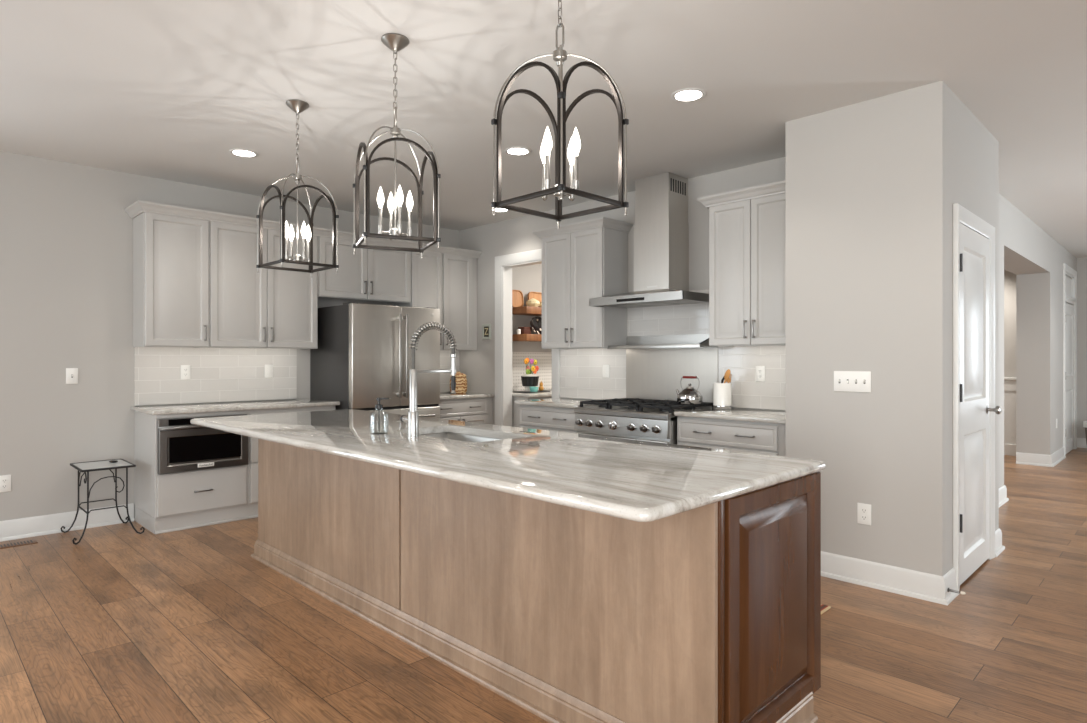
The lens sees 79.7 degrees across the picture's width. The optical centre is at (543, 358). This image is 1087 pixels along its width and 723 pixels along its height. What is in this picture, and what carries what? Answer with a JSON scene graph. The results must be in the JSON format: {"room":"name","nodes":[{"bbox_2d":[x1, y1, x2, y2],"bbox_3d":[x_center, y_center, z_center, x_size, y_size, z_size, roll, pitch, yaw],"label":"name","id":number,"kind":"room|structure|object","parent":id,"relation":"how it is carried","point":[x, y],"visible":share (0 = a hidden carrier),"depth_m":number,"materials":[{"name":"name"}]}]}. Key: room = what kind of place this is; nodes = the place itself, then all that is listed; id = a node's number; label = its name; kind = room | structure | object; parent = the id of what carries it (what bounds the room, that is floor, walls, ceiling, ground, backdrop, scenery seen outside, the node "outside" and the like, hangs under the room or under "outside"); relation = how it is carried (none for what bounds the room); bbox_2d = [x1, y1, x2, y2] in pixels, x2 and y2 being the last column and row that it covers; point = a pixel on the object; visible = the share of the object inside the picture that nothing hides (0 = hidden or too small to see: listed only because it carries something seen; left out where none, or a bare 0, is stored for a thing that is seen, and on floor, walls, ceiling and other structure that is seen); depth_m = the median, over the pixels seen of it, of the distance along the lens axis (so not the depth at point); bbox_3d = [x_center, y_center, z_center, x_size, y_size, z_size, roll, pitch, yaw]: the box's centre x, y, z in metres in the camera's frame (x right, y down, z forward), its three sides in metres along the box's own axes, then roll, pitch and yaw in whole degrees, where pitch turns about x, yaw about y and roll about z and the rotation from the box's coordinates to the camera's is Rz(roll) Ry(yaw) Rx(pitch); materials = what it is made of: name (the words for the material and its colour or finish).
{"room":"kitchen","nodes":[
{"label":"kitchen","id":0,"kind":"room"},
{"bbox_2d":[0,151,458,520],"bbox_3d":[-3.731,-0.092,4.798,7.885,2.743,0.175,0,0,-45],"label":"wall","id":1,"kind":"structure","parent":0,"point":[66,230],"depth_m":4.88,"materials":[{"name":"paint"}]},
{"bbox_2d":[0,475,10,491],"bbox_3d":[-3.804,0.879,4.595,0.075,0.118,0.008,0,0,-45],"label":"wall outlet","id":2,"kind":"object","parent":1,"relation":"attached to","point":[5,480],"visible":1,"depth_m":4.60,"materials":[{"name":"white plastic"}]},
{"bbox_2d":[0,503,133,541],"bbox_3d":[-4.773,1.210,3.614,4.338,0.138,0.030,0,0,-45],"label":"baseboard","id":3,"kind":"structure","parent":1,"relation":"attached to","point":[20,528],"depth_m":4.81,"materials":[{"name":"paint"}]},
{"bbox_2d":[66,368,77,383],"bbox_3d":[-3.524,0.127,4.869,0.075,0.118,0.016,0,0,-45],"label":"light switch","id":4,"kind":"object","parent":1,"relation":"attached to","point":[71,373],"visible":1,"depth_m":4.87,"materials":[{"name":"white plastic"}]},
{"bbox_2d":[133,212,208,347],"bbox_3d":[-2.952,-0.607,5.181,0.460,1.028,0.377,0,0,-45],"label":"upper cabinet","id":5,"kind":"object","parent":1,"relation":"attached to","point":[171,253],"visible":1,"depth_m":5.05,"materials":[{"name":"paint"}]},
{"bbox_2d":[181,365,189,378],"bbox_3d":[-2.973,0.109,5.411,0.075,0.118,0.008,0,0,-45],"label":"wall outlet","id":6,"kind":"object","parent":1,"relation":"attached to","point":[185,369],"visible":1,"depth_m":5.41,"materials":[{"name":"white plastic"}]},
{"bbox_2d":[134,347,296,405],"bbox_3d":[-2.774,0.137,5.622,1.315,0.465,0.008,0,0,-45],"label":"tile backsplash","id":7,"kind":"structure","parent":1,"relation":"attached to","point":[216,374],"depth_m":5.56,"materials":[{"name":"white tile"}]},
{"bbox_2d":[209,221,317,348],"bbox_3d":[-2.464,-0.607,5.667,0.915,1.028,0.377,0,0,-45],"label":"upper cabinet","id":8,"kind":"object","parent":1,"relation":"attached to","point":[268,308],"visible":0.94,"depth_m":5.51,"materials":[{"name":"paint"}]},
{"bbox_2d":[265,365,272,377],"bbox_3d":[-2.486,0.109,5.896,0.075,0.118,0.009,0,0,-45],"label":"light switch","id":9,"kind":"object","parent":1,"relation":"attached to","point":[268,368],"visible":1,"depth_m":5.89,"materials":[{"name":"white plastic"}]},
{"bbox_2d":[318,236,410,304],"bbox_3d":[-1.790,-0.844,6.338,0.985,0.555,0.377,0,0,-45],"label":"upper cabinet","id":10,"kind":"object","parent":1,"relation":"attached to","point":[366,274],"visible":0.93,"depth_m":6.20,"materials":[{"name":"paint"}]},
{"bbox_2d":[393,251,476,350],"bbox_3d":[-1.135,-0.607,6.990,0.862,1.028,0.377,0,0,-45],"label":"upper cabinet","id":11,"kind":"object","parent":1,"relation":"attached to","point":[447,283],"visible":0.66,"depth_m":6.92,"materials":[{"name":"paint"}]},
{"bbox_2d":[125,200,481,258],"bbox_3d":[-1.984,-1.144,6.130,3.286,0.070,0.402,0,0,-45],"label":"trim","id":12,"kind":"structure","parent":11,"relation":"attached to","point":[138,207],"depth_m":5.52,"materials":[{"name":"paint"}]},
{"bbox_2d":[440,350,459,391],"bbox_3d":[-1.258,0.137,7.132,0.844,0.465,0.008,0,0,-45],"label":"tile backsplash","id":13,"kind":"structure","parent":1,"relation":"attached to","point":[445,359],"depth_m":7.30,"materials":[{"name":"white tile"}]},
{"bbox_2d":[512,264,551,389],"bbox_3d":[0.910,-0.092,7.237,2.135,2.743,2.370,0,0,-45],"label":"wall","id":14,"kind":"structure","parent":0,"point":[526,279],"depth_m":7.63,"materials":[{"name":"paint"}]},
{"bbox_2d":[512,306,541,315],"bbox_3d":[0.250,-0.550,7.889,1.510,0.078,0.274,0,0,-45],"label":"shelf","id":15,"kind":"object","parent":14,"relation":"attached to","point":[525,310],"visible":0.25,"depth_m":7.36,"materials":[{"name":"brown wood"}]},
{"bbox_2d":[512,290,523,306],"bbox_3d":[-0.309,-0.689,7.437,0.200,0.200,0.042,0,0,-45],"label":"wooden tray","id":16,"kind":"object","parent":15,"relation":"on","point":[517,295],"visible":0.7,"depth_m":7.45,"materials":[{"name":"brown wood"}]},
{"bbox_2d":[526,298,539,306],"bbox_3d":[-0.121,-0.642,7.447,0.161,0.106,0.162,0,0,-45],"label":"gourd","id":17,"kind":"object","parent":15,"relation":"on","point":[532,302],"visible":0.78,"depth_m":7.39,"materials":[{"name":"beige ceramic"}]},
{"bbox_2d":[528,292,541,306],"bbox_3d":[-0.047,-0.689,7.698,0.360,0.200,0.042,0,0,-45],"label":"wooden tray","id":18,"kind":"object","parent":15,"relation":"on","point":[536,295],"visible":0.28,"depth_m":7.67,"materials":[{"name":"brown wood"}]},
{"bbox_2d":[512,334,541,341],"bbox_3d":[0.250,-0.243,7.889,1.510,0.075,0.274,0,0,-45],"label":"shelf","id":19,"kind":"object","parent":14,"relation":"attached to","point":[515,337],"visible":0.24,"depth_m":7.35,"materials":[{"name":"brown wood"}]},
{"bbox_2d":[518,327,530,333],"bbox_3d":[-0.215,-0.324,7.464,0.116,0.085,0.106,0,0,-45],"label":"wooden box","id":20,"kind":"object","parent":19,"relation":"on","point":[524,330],"visible":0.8,"depth_m":7.42,"materials":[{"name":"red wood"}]},
{"bbox_2d":[530,317,541,333],"bbox_3d":[-0.051,-0.389,7.561,0.300,0.210,0.076,0,0,-45],"label":"serving platter","id":21,"kind":"object","parent":19,"relation":"on","point":[536,322],"visible":0.73,"depth_m":7.55,"materials":[{"name":"ceramic"}]},
{"bbox_2d":[512,352,551,390],"bbox_3d":[0.118,0.144,7.944,2.000,0.450,0.008,0,0,-45],"label":"tile backsplash","id":22,"kind":"structure","parent":14,"relation":"attached to","point":[544,359],"depth_m":7.70,"materials":[{"name":"tile"}]},
{"bbox_2d":[0,0,1086,257],"bbox_3d":[2.059,-1.514,4.415,15.650,0.100,9.050,0,0,-45],"label":"ceiling","id":23,"kind":"structure","parent":0,"point":[160,89],"depth_m":3.47,"materials":[{"name":"paint"}]},
{"bbox_2d":[229,149,258,157],"bbox_3d":[-2.128,-1.461,4.627,0.192,0.006,0.192,0,0,-45],"label":"recessed light","id":24,"kind":"object","parent":23,"relation":"in","point":[245,153],"visible":1,"depth_m":4.63,"materials":[{"name":"paint"}]},
{"bbox_2d":[256,99,338,277],"bbox_3d":[-1.410,-0.978,3.733,0.336,0.970,0.336,0,0,-45],"label":"pendant lantern","id":25,"kind":"object","parent":23,"relation":"hanging from","point":[298,106],"visible":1,"depth_m":3.72,"materials":[{"name":"brown metal"}]},
{"bbox_2d":[285,238,287,259],"bbox_3d":[-1.453,-0.669,3.681,0.033,0.228,0.033,0,0,-45],"label":"candle","id":26,"kind":"object","parent":25,"relation":"on","point":[286,239],"depth_m":3.67,"materials":[{"name":"white plastic"}]},
{"bbox_2d":[289,241,292,259],"bbox_3d":[-1.462,-0.669,3.777,0.033,0.228,0.033,0,0,-45],"label":"candle","id":27,"kind":"object","parent":25,"relation":"on","point":[291,242],"depth_m":3.77,"materials":[{"name":"white plastic"}]},
{"bbox_2d":[302,238,305,260],"bbox_3d":[-1.357,-0.669,3.690,0.033,0.228,0.033,0,0,-45],"label":"candle","id":28,"kind":"object","parent":25,"relation":"on","point":[303,239],"depth_m":3.68,"materials":[{"name":"white plastic"}]},
{"bbox_2d":[306,241,309,261],"bbox_3d":[-1.367,-0.669,3.786,0.033,0.228,0.033,0,0,-45],"label":"candle","id":29,"kind":"object","parent":25,"relation":"on","point":[308,242],"depth_m":3.78,"materials":[{"name":"white plastic"}]},
{"bbox_2d":[352,33,440,258],"bbox_3d":[-0.679,-0.978,2.986,0.336,0.970,0.336,0,0,-24],"label":"pendant lantern","id":30,"kind":"object","parent":23,"relation":"hanging from","point":[395,42],"visible":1,"depth_m":2.96,"materials":[{"name":"brown metal"}]},
{"bbox_2d":[378,208,382,233],"bbox_3d":[-0.739,-0.669,2.952,0.033,0.228,0.033,0,0,-45],"label":"candle","id":31,"kind":"object","parent":30,"relation":"on","point":[380,228],"depth_m":2.94,"materials":[{"name":"white plastic"}]},
{"bbox_2d":[389,213,392,239],"bbox_3d":[-0.713,-0.669,3.045,0.033,0.228,0.033,0,0,-45],"label":"candle","id":32,"kind":"object","parent":30,"relation":"on","point":[390,214],"depth_m":3.04,"materials":[{"name":"white plastic"}]},
{"bbox_2d":[397,207,401,234],"bbox_3d":[-0.646,-0.669,2.927,0.033,0.228,0.033,0,0,-45],"label":"candle","id":33,"kind":"object","parent":30,"relation":"on","point":[399,225],"depth_m":2.92,"materials":[{"name":"white plastic"}]},
{"bbox_2d":[407,211,411,235],"bbox_3d":[-0.620,-0.669,3.020,0.033,0.228,0.033,0,0,-45],"label":"candle","id":34,"kind":"object","parent":30,"relation":"on","point":[409,229],"depth_m":3.01,"materials":[{"name":"white plastic"}]},
{"bbox_2d":[490,207,508,211],"bbox_3d":[-0.428,-1.461,6.380,0.192,0.006,0.192,0,0,-45],"label":"recessed light","id":35,"kind":"object","parent":23,"relation":"in","point":[496,208],"visible":0.73,"depth_m":6.39,"materials":[{"name":"paint"}]},
{"bbox_2d":[504,147,531,155],"bbox_3d":[-0.180,-1.461,4.583,0.192,0.006,0.192,0,0,-45],"label":"recessed light","id":36,"kind":"object","parent":23,"relation":"in","point":[515,151],"visible":1,"depth_m":4.58,"materials":[{"name":"paint"}]},
{"bbox_2d":[491,0,628,228],"bbox_3d":[0.057,-0.978,2.241,0.336,0.970,0.336,0,0,-45],"label":"pendant lantern","id":37,"kind":"object","parent":23,"relation":"hanging from","point":[559,190],"visible":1,"depth_m":2.23,"materials":[{"name":"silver metal"}]},
{"bbox_2d":[542,164,546,200],"bbox_3d":[0.004,-0.669,2.285,0.033,0.228,0.033,0,0,-45],"label":"candle","id":38,"kind":"object","parent":37,"relation":"on","point":[544,198],"depth_m":2.28,"materials":[{"name":"white plastic"}]},
{"bbox_2d":[544,155,550,188],"bbox_3d":[0.013,-0.669,2.189,0.033,0.228,0.033,0,0,-45],"label":"candle","id":39,"kind":"object","parent":37,"relation":"on","point":[547,179],"depth_m":2.18,"materials":[{"name":"white plastic"}]},
{"bbox_2d":[569,164,574,200],"bbox_3d":[0.100,-0.669,2.294,0.033,0.228,0.033,0,0,-45],"label":"candle","id":40,"kind":"object","parent":37,"relation":"on","point":[571,197],"depth_m":2.29,"materials":[{"name":"white plastic"}]},
{"bbox_2d":[573,156,578,189],"bbox_3d":[0.109,-0.669,2.198,0.033,0.228,0.033,0,0,-45],"label":"candle","id":41,"kind":"object","parent":37,"relation":"on","point":[575,158],"depth_m":2.19,"materials":[{"name":"white plastic"}]},
{"bbox_2d":[671,88,705,101],"bbox_3d":[0.804,-1.461,3.611,0.192,0.006,0.192,0,0,-45],"label":"recessed light","id":42,"kind":"object","parent":23,"relation":"in","point":[687,94],"visible":1,"depth_m":3.60,"materials":[{"name":"paint"}]},
{"bbox_2d":[0,447,1086,722],"bbox_3d":[2.059,1.329,4.415,15.650,0.100,9.050,0,0,-45],"label":"floor","id":43,"kind":"structure","parent":0,"point":[120,624],"depth_m":2.97,"materials":[{"name":"brown wood"}]},
{"bbox_2d":[0,539,37,548],"bbox_3d":[-3.672,1.277,4.458,0.320,0.005,0.124,0,0,-45],"label":"floor vent","id":44,"kind":"object","parent":43,"relation":"in","point":[33,541],"visible":1,"depth_m":4.50,"materials":[{"name":"brown metal"}]},
{"bbox_2d":[60,459,144,544],"bbox_3d":[-3.227,1.023,4.767,0.435,0.508,0.460,0,0,-45],"label":"side table","id":45,"kind":"object","parent":43,"relation":"on","point":[84,467],"visible":0.98,"depth_m":4.73,"materials":[{"name":"metal"}]},
{"bbox_2d":[134,410,248,533],"bbox_3d":[-2.780,0.843,5.164,0.660,0.872,0.646,0,0,-45],"label":"base cabinet","id":46,"kind":"object","parent":43,"relation":"on","point":[163,503],"depth_m":4.93,"materials":[{"name":"paint"}]},
{"bbox_2d":[130,398,339,414],"bbox_3d":[-2.523,0.389,5.431,1.460,0.034,0.632,0,0,-45],"label":"countertop","id":47,"kind":"structure","parent":46,"relation":"on","point":[285,403],"depth_m":5.21,"materials":[{"name":"stone"}]},
{"bbox_2d":[248,406,334,518],"bbox_3d":[-2.283,0.843,5.662,0.745,0.872,0.641,0,0,-45],"label":"base cabinet","id":48,"kind":"object","parent":43,"relation":"on","point":[252,442],"visible":0.07,"depth_m":5.23,"materials":[{"name":"paint"}]},
{"bbox_2d":[310,302,439,418],"bbox_3d":[-1.580,0.392,6.195,0.925,1.775,0.862,0,0,-45],"label":"refrigerator","id":49,"kind":"object","parent":43,"relation":"on","point":[362,355],"visible":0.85,"depth_m":5.87,"materials":[{"name":"grey metal"}]},
{"bbox_2d":[439,397,492,423],"bbox_3d":[-1.032,0.843,6.908,0.838,0.872,0.641,0,0,-45],"label":"base cabinet","id":50,"kind":"object","parent":43,"relation":"on","point":[477,410],"visible":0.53,"depth_m":6.76,"materials":[{"name":"paint"}]},
{"bbox_2d":[440,392,494,399],"bbox_3d":[-1.036,0.389,6.913,0.840,0.034,0.632,0,0,-45],"label":"countertop","id":51,"kind":"structure","parent":50,"relation":"on","point":[443,395],"depth_m":6.82,"materials":[{"name":"stone"}]},
{"bbox_2d":[450,371,466,393],"bbox_3d":[-0.913,0.252,6.995,0.190,0.240,0.190,0,0,-45],"label":"cookie jar","id":52,"kind":"object","parent":51,"relation":"on","point":[461,380],"visible":0.86,"depth_m":6.92,"materials":[{"name":"wicker"}]},
{"bbox_2d":[512,397,551,426],"bbox_3d":[0.326,0.843,7.707,1.900,0.872,0.630,0,0,-45],"label":"base cabinet","id":53,"kind":"object","parent":43,"relation":"on","point":[515,408],"visible":0.02,"depth_m":6.99,"materials":[{"name":"paint"}]},
{"bbox_2d":[512,390,551,397],"bbox_3d":[0.333,0.389,7.728,1.980,0.034,0.620,0,0,-45],"label":"countertop","id":54,"kind":"structure","parent":53,"relation":"on","point":[541,394],"depth_m":6.97,"materials":[{"name":"stone"}]},
{"bbox_2d":[513,391,549,392],"bbox_3d":[-0.135,0.367,7.305,0.360,0.010,0.240,0,0,-45],"label":"serving tray","id":55,"kind":"object","parent":54,"relation":"on","point":[513,391],"visible":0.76,"depth_m":7.26,"materials":[{"name":"black metal"}]},
{"bbox_2d":[521,358,538,390],"bbox_3d":[-0.152,0.174,7.358,0.203,0.376,0.203,0,0,9],"label":"flower pot","id":56,"kind":"object","parent":55,"relation":"on","point":[528,380],"visible":1,"depth_m":7.30,"materials":[{"name":"black ceramic"}]},
{"bbox_2d":[529,387,538,391],"bbox_3d":[-0.106,0.336,7.234,0.104,0.052,0.104,0,0,-45],"label":"bowl","id":57,"kind":"object","parent":55,"relation":"on","point":[532,389],"visible":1,"depth_m":7.20,"materials":[{"name":"ceramic"}]},
{"bbox_2d":[539,381,543,390],"bbox_3d":[-0.025,0.304,7.343,0.060,0.116,0.060,0,0,-45],"label":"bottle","id":58,"kind":"object","parent":55,"relation":"on","point":[541,388],"visible":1,"depth_m":7.33,"materials":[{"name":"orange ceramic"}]},
{"bbox_2d":[251,439,820,722],"bbox_3d":[-0.432,0.843,3.285,0.762,0.873,3.374,0,0,-45],"label":"kitchen island","id":59,"kind":"object","parent":43,"relation":"on","point":[711,613],"visible":0.67,"depth_m":2.30,"materials":[{"name":"brown wood"}]},
{"bbox_2d":[190,409,825,521],"bbox_3d":[-0.585,0.388,3.215,1.115,0.036,3.484,0,0,-45],"label":"island countertop","id":60,"kind":"structure","parent":59,"relation":"on","point":[634,480],"depth_m":2.38,"materials":[{"name":"stone"}]},
{"bbox_2d":[369,397,389,434],"bbox_3d":[-0.815,0.281,3.238,0.098,0.179,0.092,0,0,-20],"label":"soap dispenser","id":61,"kind":"object","parent":60,"relation":"on","point":[378,406],"visible":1,"depth_m":3.23,"materials":[{"name":"clear glass"}]},
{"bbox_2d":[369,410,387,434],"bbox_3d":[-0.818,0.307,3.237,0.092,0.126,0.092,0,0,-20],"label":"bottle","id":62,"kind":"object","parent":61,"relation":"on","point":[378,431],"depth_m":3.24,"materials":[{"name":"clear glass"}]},
{"bbox_2d":[400,322,456,437],"bbox_3d":[-0.558,0.094,3.195,0.283,0.552,0.113,0,0,-45],"label":"kitchen faucet","id":63,"kind":"object","parent":60,"relation":"on","point":[412,418],"visible":1,"depth_m":3.09,"materials":[{"name":"metal"}]},
{"bbox_2d":[420,432,501,441],"bbox_3d":[-0.420,0.505,3.255,0.430,0.196,0.755,0,0,-45],"label":"sink","id":64,"kind":"object","parent":60,"relation":"in","point":[447,435],"visible":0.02,"depth_m":3.54,"materials":[{"name":"metal"}]},
{"bbox_2d":[519,405,576,432],"bbox_3d":[0.239,0.843,5.771,0.644,0.872,0.740,0,0,-45],"label":"base cabinet","id":65,"kind":"object","parent":43,"relation":"on","point":[557,419],"visible":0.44,"depth_m":5.57,"materials":[{"name":"paint"}]},
{"bbox_2d":[515,398,606,408],"bbox_3d":[0.234,0.389,5.783,0.634,0.034,0.767,0,0,-45],"label":"countertop","id":66,"kind":"structure","parent":65,"relation":"on","point":[572,403],"depth_m":5.67,"materials":[{"name":"stone"}]},
{"bbox_2d":[574,398,712,444],"bbox_3d":[0.782,0.808,5.141,0.745,0.942,0.896,0,0,-45],"label":"gas range","id":67,"kind":"object","parent":43,"relation":"on","point":[649,420],"visible":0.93,"depth_m":4.91,"materials":[{"name":"metal"}]},
{"bbox_2d":[574,405,702,420],"bbox_3d":[0.804,0.414,5.162,0.684,0.054,0.896,0,0,-45],"label":"cooktop","id":68,"kind":"object","parent":67,"relation":"in","point":[603,412],"depth_m":4.94,"materials":[{"name":"metal"}]},
{"bbox_2d":[675,376,702,403],"bbox_3d":[1.113,0.234,4.955,0.191,0.207,0.191,0,0,-2],"label":"kettle","id":69,"kind":"object","parent":67,"relation":"on","point":[689,395],"visible":1,"depth_m":4.90,"materials":[{"name":"silver metal"}]},
{"bbox_2d":[677,416,784,455],"bbox_3d":[1.442,0.843,4.563,0.644,0.872,0.834,0,0,-45],"label":"base cabinet","id":70,"kind":"object","parent":43,"relation":"on","point":[733,435],"visible":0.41,"depth_m":4.34,"materials":[{"name":"paint"}]},
{"bbox_2d":[674,408,784,423],"bbox_3d":[1.446,0.389,4.567,0.634,0.034,0.838,0,0,-45],"label":"countertop","id":71,"kind":"structure","parent":70,"relation":"on","point":[738,414],"depth_m":4.45,"materials":[{"name":"stone"}]},
{"bbox_2d":[713,383,731,408],"bbox_3d":[1.342,0.276,4.887,0.136,0.193,0.136,0,0,-45],"label":"utensil crock","id":72,"kind":"object","parent":71,"relation":"on","point":[722,392],"visible":0.98,"depth_m":4.83,"materials":[{"name":"white ceramic"}]},
{"bbox_2d":[724,369,730,382],"bbox_3d":[1.338,0.207,4.845,0.016,0.263,0.125,0,0,-39],"label":"wooden spoon","id":73,"kind":"object","parent":72,"relation":"in","point":[728,372],"visible":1,"depth_m":4.81,"materials":[{"name":"brown wood"}]},
{"bbox_2d":[821,604,830,613],"bbox_3d":[0.395,1.273,3.940,0.680,0.012,2.375,0,0,-45],"label":"rug","id":74,"kind":"object","parent":43,"relation":"on","point":[824,608],"visible":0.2,"depth_m":3.31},
{"bbox_2d":[1083,421,1086,443],"bbox_3d":[7.548,1.064,8.789,0.414,0.430,0.414,0,0,-45],"label":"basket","id":75,"kind":"object","parent":43,"relation":"on","point":[1084,422],"visible":1,"depth_m":8.85,"materials":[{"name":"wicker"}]},
{"bbox_2d":[459,157,784,424],"bbox_3d":[0.586,-0.092,5.965,0.120,2.743,4.265,0,0,-45],"label":"wall","id":76,"kind":"structure","parent":0,"point":[515,235],"depth_m":6.43,"materials":[{"name":"paint"}]},
{"bbox_2d":[482,324,490,339],"bbox_3d":[-0.620,-0.296,7.078,0.016,0.170,0.144,0,0,-45],"label":"picture frame","id":77,"kind":"object","parent":76,"relation":"attached to","point":[486,328],"visible":1,"depth_m":7.08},
{"bbox_2d":[495,249,560,426],"bbox_3d":[-0.135,0.093,6.674,0.149,2.372,0.952,0,0,-45],"label":"door frame","id":78,"kind":"structure","parent":76,"relation":"attached to","point":[504,264],"depth_m":6.91,"materials":[{"name":"paint"}]},
{"bbox_2d":[542,227,627,348],"bbox_3d":[0.347,-0.607,5.847,0.384,1.028,0.735,0,0,-45],"label":"upper cabinet","id":79,"kind":"object","parent":76,"relation":"attached to","point":[578,267],"visible":1,"depth_m":5.67,"materials":[{"name":"paint"}]},
{"bbox_2d":[532,217,632,238],"bbox_3d":[0.339,-1.144,5.839,0.407,0.070,0.848,0,0,-45],"label":"trim","id":80,"kind":"structure","parent":79,"relation":"attached to","point":[599,222],"depth_m":5.62,"materials":[{"name":"paint"}]},
{"bbox_2d":[603,365,608,377],"bbox_3d":[0.564,0.109,5.883,0.009,0.118,0.075,0,0,-45],"label":"light switch","id":81,"kind":"object","parent":76,"relation":"attached to","point":[605,367],"visible":1,"depth_m":5.88,"materials":[{"name":"white plastic"}]},
{"bbox_2d":[589,172,708,307],"bbox_3d":[0.875,-0.950,5.230,0.507,1.027,0.900,0,0,-45],"label":"range hood","id":82,"kind":"object","parent":76,"relation":"attached to","point":[661,227],"visible":0.98,"depth_m":5.18,"materials":[{"name":"metal"}]},
{"bbox_2d":[607,334,717,402],"bbox_3d":[0.953,0.085,5.311,0.264,0.573,0.903,0,0,-45],"label":"backsplash","id":83,"kind":"structure","parent":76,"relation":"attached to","point":[656,365],"depth_m":5.38,"materials":[{"name":"metal"}]},
{"bbox_2d":[560,289,784,409],"bbox_3d":[1.062,-0.091,5.395,0.008,0.920,2.545,0,0,-45],"label":"tile backsplash","id":84,"kind":"structure","parent":76,"relation":"attached to","point":[581,370],"depth_m":5.36,"materials":[{"name":"white tile"}]},
{"bbox_2d":[709,193,784,346],"bbox_3d":[1.569,-0.607,4.619,0.384,1.028,0.720,0,0,-45],"label":"upper cabinet","id":85,"kind":"object","parent":76,"relation":"attached to","point":[747,237],"visible":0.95,"depth_m":4.54,"materials":[{"name":"paint"}]},
{"bbox_2d":[697,180,784,207],"bbox_3d":[1.544,-1.144,4.629,0.407,0.070,0.785,0,0,-45],"label":"trim","id":86,"kind":"structure","parent":85,"relation":"attached to","point":[774,188],"depth_m":4.52,"materials":[{"name":"paint"}]},
{"bbox_2d":[756,366,764,381],"bbox_3d":[1.609,0.109,4.835,0.008,0.118,0.075,0,0,-45],"label":"wall outlet","id":87,"kind":"object","parent":76,"relation":"attached to","point":[760,370],"visible":1,"depth_m":4.83,"materials":[{"name":"white plastic"}]},
{"bbox_2d":[785,80,998,575],"bbox_3d":[2.281,-0.092,4.207,1.370,2.743,0.851,0,0,-45],"label":"wall","id":88,"kind":"structure","parent":0,"point":[872,187],"depth_m":3.67,"materials":[{"name":"paint"}]},
{"bbox_2d":[834,371,870,391],"bbox_3d":[1.773,0.129,3.735,0.016,0.117,0.198,0,0,-45],"label":"light switch","id":89,"kind":"object","parent":88,"relation":"attached to","point":[846,381],"visible":1,"depth_m":3.73,"materials":[{"name":"white plastic"}]},
{"bbox_2d":[857,503,870,524],"bbox_3d":[1.819,0.879,3.694,0.008,0.118,0.075,0,0,-45],"label":"wall outlet","id":90,"kind":"object","parent":88,"relation":"attached to","point":[863,510],"visible":1,"depth_m":3.69,"materials":[{"name":"white plastic"}]},
{"bbox_2d":[821,528,1004,605],"bbox_3d":[2.281,1.210,4.207,1.431,0.138,0.912,0,0,-45],"label":"baseboard","id":91,"kind":"structure","parent":88,"relation":"attached to","point":[902,581],"depth_m":3.59,"materials":[{"name":"paint"}]},
{"bbox_2d":[947,588,964,594],"bbox_3d":[2.160,1.217,3.407,0.022,0.021,0.080,0,0,-45],"label":"door stop","id":92,"kind":"object","parent":88,"relation":"attached to","point":[948,589],"visible":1,"depth_m":3.41,"materials":[{"name":"silver metal"}]},
{"bbox_2d":[953,203,994,589],"bbox_3d":[2.581,0.214,3.888,0.925,2.130,0.024,0,0,-45],"label":"door frame","id":93,"kind":"structure","parent":88,"relation":"attached to","point":[961,215],"depth_m":3.61,"materials":[{"name":"paint"}]},
{"bbox_2d":[960,223,1000,584],"bbox_3d":[2.591,0.252,3.876,0.752,2.025,0.112,0,0,-45],"label":"door","id":94,"kind":"structure","parent":88,"relation":"in","point":[975,409],"depth_m":3.88,"materials":[{"name":"paint"}]},
{"bbox_2d":[1004,269,1015,377],"bbox_3d":[3.995,-0.092,8.048,4.220,2.743,2.635,0,0,-45],"label":"wall","id":95,"kind":"structure","parent":0,"point":[1009,278],"depth_m":8.66,"materials":[{"name":"paint"}]},
{"bbox_2d":[1004,377,1015,455],"bbox_3d":[5.438,0.761,9.383,0.050,1.035,2.540,0,0,-45],"label":"wainscot","id":96,"kind":"structure","parent":95,"relation":"attached to","point":[1009,382],"depth_m":8.63,"materials":[{"name":"paint"}]},
{"bbox_2d":[999,194,1076,487],"bbox_3d":[5.183,-0.092,7.139,6.880,2.743,0.330,0,0,-45],"label":"wall","id":97,"kind":"structure","parent":0,"point":[1026,250],"depth_m":7.82,"materials":[{"name":"paint"}]},
{"bbox_2d":[999,438,1086,506],"bbox_3d":[5.595,1.210,7.166,7.174,0.138,2.049,0,0,-28],"label":"baseboard","id":98,"kind":"structure","parent":97,"relation":"attached to","point":[1051,460],"depth_m":7.86,"materials":[{"name":"paint"}]},
{"bbox_2d":[1063,263,1076,455],"bbox_3d":[7.079,0.017,8.990,1.170,2.525,0.325,0,0,-45],"label":"door frame","id":99,"kind":"structure","parent":97,"relation":"attached to","point":[1068,271],"depth_m":9.24,"materials":[{"name":"paint"}]},
{"bbox_2d":[1065,275,1075,454],"bbox_3d":[7.169,0.069,8.900,1.000,2.400,0.066,0,0,-45],"label":"door","id":100,"kind":"structure","parent":97,"relation":"in","point":[1069,300],"depth_m":8.93,"materials":[{"name":"paint"}]},
{"bbox_2d":[1077,257,1086,437],"bbox_3d":[8.167,-0.092,9.124,0.150,2.743,7.000,0,0,-45],"label":"wall","id":101,"kind":"structure","parent":0,"point":[1081,262],"depth_m":9.41,"materials":[{"name":"paint"}]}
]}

